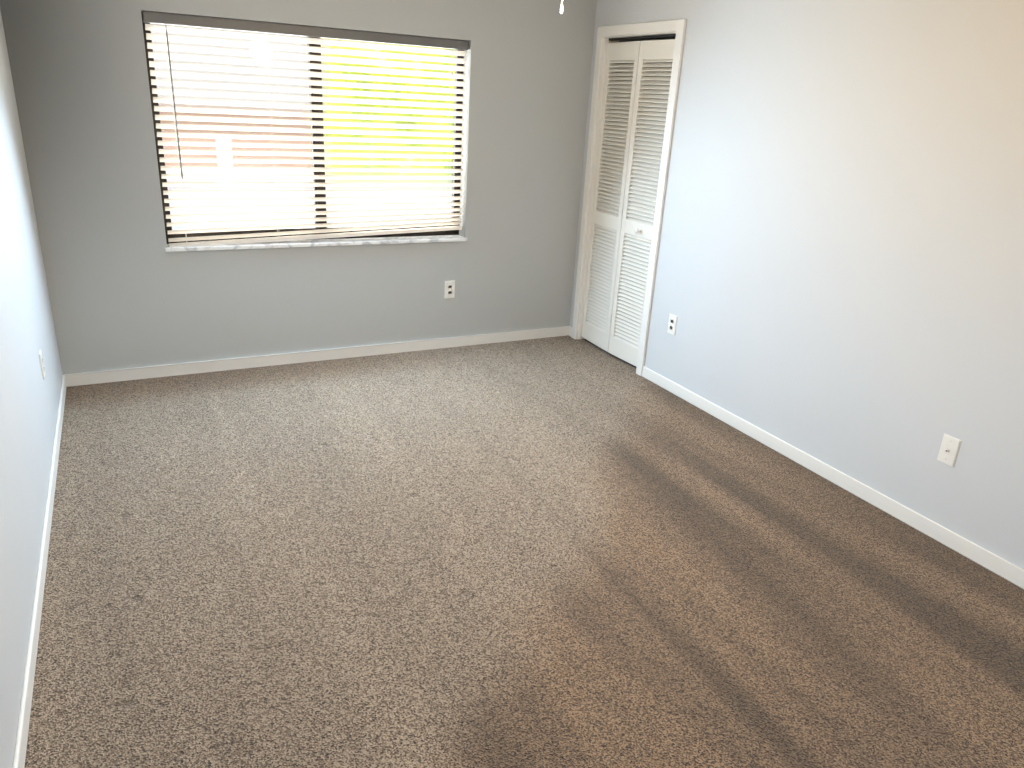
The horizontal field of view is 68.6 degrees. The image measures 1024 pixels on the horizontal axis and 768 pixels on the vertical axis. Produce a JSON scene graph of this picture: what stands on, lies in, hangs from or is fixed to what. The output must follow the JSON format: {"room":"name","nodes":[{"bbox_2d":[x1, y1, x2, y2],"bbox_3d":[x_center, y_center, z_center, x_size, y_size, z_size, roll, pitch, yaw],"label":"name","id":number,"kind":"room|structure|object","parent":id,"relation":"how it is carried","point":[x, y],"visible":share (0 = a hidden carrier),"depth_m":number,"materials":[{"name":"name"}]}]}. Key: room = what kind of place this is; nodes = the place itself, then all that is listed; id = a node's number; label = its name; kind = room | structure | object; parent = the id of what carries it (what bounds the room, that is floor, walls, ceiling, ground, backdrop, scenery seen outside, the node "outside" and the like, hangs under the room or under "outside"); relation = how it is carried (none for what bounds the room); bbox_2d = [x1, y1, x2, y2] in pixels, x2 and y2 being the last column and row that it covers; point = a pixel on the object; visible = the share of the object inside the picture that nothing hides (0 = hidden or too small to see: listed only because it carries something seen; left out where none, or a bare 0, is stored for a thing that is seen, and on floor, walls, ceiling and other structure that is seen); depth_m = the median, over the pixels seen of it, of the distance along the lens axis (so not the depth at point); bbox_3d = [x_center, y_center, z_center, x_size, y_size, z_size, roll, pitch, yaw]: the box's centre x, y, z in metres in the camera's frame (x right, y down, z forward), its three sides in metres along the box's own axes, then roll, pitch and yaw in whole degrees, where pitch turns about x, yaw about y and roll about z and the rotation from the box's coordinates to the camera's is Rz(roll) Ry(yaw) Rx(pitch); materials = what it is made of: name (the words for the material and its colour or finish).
{"room":"empty bedroom","nodes":[
{"label":"empty bedroom","id":0,"kind":"room"},
{"bbox_2d":[0,10,61,767],"bbox_3d":[-1.423,-0.237,1.676,0.220,2.440,5.152,-7,23,-26],"label":"wall","id":1,"kind":"structure","parent":0,"point":[29,400],"depth_m":2.78,"materials":[{"name":"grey paint"}]},
{"bbox_2d":[39,349,44,379],"bbox_3d":[-2.123,-0.088,3.396,0.008,0.122,0.074,-7,23,-26],"label":"electrical outlet","id":2,"kind":"object","parent":1,"relation":"attached to","point":[41,364],"visible":1,"depth_m":3.38,"materials":[{"name":"white plastic"}]},
{"bbox_2d":[12,374,71,767],"bbox_3d":[-1.409,0.834,2.196,0.022,0.072,5.036,-7,23,-26],"label":"baseboard","id":3,"kind":"structure","parent":1,"relation":"attached to","point":[28,683],"depth_m":2.43,"materials":[{"name":"white paint"}]},
{"bbox_2d":[0,0,674,374],"bbox_3d":[-0.741,-1.398,4.827,4.474,2.440,0.220,-7,23,-26],"label":"wall","id":4,"kind":"structure","parent":0,"point":[126,290],"depth_m":4.57,"materials":[{"name":"paint"}]},
{"bbox_2d":[141,12,463,243],"bbox_3d":[-1.167,-1.497,4.574,1.850,1.222,0.056,-7,23,-26],"label":"window","id":5,"kind":"structure","parent":4,"relation":"in","point":[432,233],"depth_m":4.55,"materials":[{"name":"clear glass"}]},
{"bbox_2d":[143,11,467,246],"bbox_3d":[-1.129,-1.463,4.507,1.830,1.226,0.069,-7,23,-26],"label":"window blind","id":6,"kind":"object","parent":5,"relation":"attached to","point":[225,24],"visible":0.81,"depth_m":4.43,"materials":[{"name":"white plastic"}]},
{"bbox_2d":[165,235,467,251],"bbox_3d":[-1.162,-0.889,4.726,1.874,0.022,0.121,-7,23,-26],"label":"window sill","id":7,"kind":"structure","parent":4,"relation":"attached to","point":[356,241],"depth_m":4.69,"materials":[{"name":"stone"}]},
{"bbox_2d":[68,326,571,385],"bbox_3d":[-1.039,-0.213,5.003,3.333,0.072,0.026,-7,23,-26],"label":"baseboard","id":8,"kind":"structure","parent":4,"relation":"attached to","point":[97,377],"depth_m":4.85,"materials":[{"name":"white paint"}]},
{"bbox_2d":[444,280,454,297],"bbox_3d":[-0.428,-0.650,5.168,0.074,0.122,0.008,-7,23,-26],"label":"electrical outlet","id":9,"kind":"object","parent":4,"relation":"attached to","point":[449,289],"visible":1,"depth_m":5.17,"materials":[{"name":"white plastic"}]},
{"bbox_2d":[24,335,1023,767],"bbox_3d":[0.075,0.696,2.953,3.454,0.050,5.132,-7,23,-26],"label":"floor","id":10,"kind":"structure","parent":0,"point":[568,551],"depth_m":2.74,"materials":[{"name":"brown carpet"}]},
{"bbox_2d":[584,339,635,367],"bbox_3d":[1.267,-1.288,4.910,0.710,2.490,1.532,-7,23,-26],"label":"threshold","id":11,"kind":"structure","parent":0,"point":[611,354],"depth_m":5.45,"materials":[{"name":"grey"}]},
{"bbox_2d":[569,0,1023,569],"bbox_3d":[1.716,-0.647,3.225,0.120,2.440,5.152,-7,23,-26],"label":"wall","id":12,"kind":"structure","parent":0,"point":[839,278],"depth_m":3.39,"materials":[{"name":"paint"}]},
{"bbox_2d":[582,39,674,366],"bbox_3d":[0.740,-1.168,4.978,0.073,2.020,0.757,-7,23,-26],"label":"closet door","id":13,"kind":"structure","parent":12,"relation":"in","point":[626,189],"depth_m":4.96,"materials":[{"name":"white paint"}]},
{"bbox_2d":[571,19,685,375],"bbox_3d":[0.768,-1.207,4.977,0.138,2.139,0.890,-7,23,-26],"label":"door frame","id":14,"kind":"structure","parent":12,"relation":"attached to","point":[677,27],"depth_m":4.87,"materials":[{"name":"white paint"}]},
{"bbox_2d":[667,313,677,335],"bbox_3d":[0.987,-0.367,4.631,0.008,0.122,0.074,-7,23,-26],"label":"electrical outlet","id":15,"kind":"object","parent":12,"relation":"attached to","point":[672,323],"visible":1,"depth_m":4.62,"materials":[{"name":"white plastic"}]},
{"bbox_2d":[642,366,1023,588],"bbox_3d":[1.781,0.608,3.270,0.017,0.072,4.075,-7,23,-26],"label":"baseboard","id":16,"kind":"structure","parent":12,"relation":"attached to","point":[968,548],"depth_m":3.54,"materials":[{"name":"white paint"}]},
{"bbox_2d":[937,433,960,466],"bbox_3d":[1.810,0.277,3.120,0.019,0.122,0.074,-7,23,-26],"label":"outlet plate","id":17,"kind":"object","parent":12,"relation":"attached to","point":[948,450],"visible":1,"depth_m":3.12,"materials":[{"name":"white plastic"}]},
{"label":"outside","id":18,"kind":"structure","parent":0,"visible":0},
{"bbox_2d":[150,23,455,238],"bbox_3d":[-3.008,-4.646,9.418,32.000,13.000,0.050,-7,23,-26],"label":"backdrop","id":19,"kind":"structure","parent":18,"point":[292,142],"depth_m":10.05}
]}

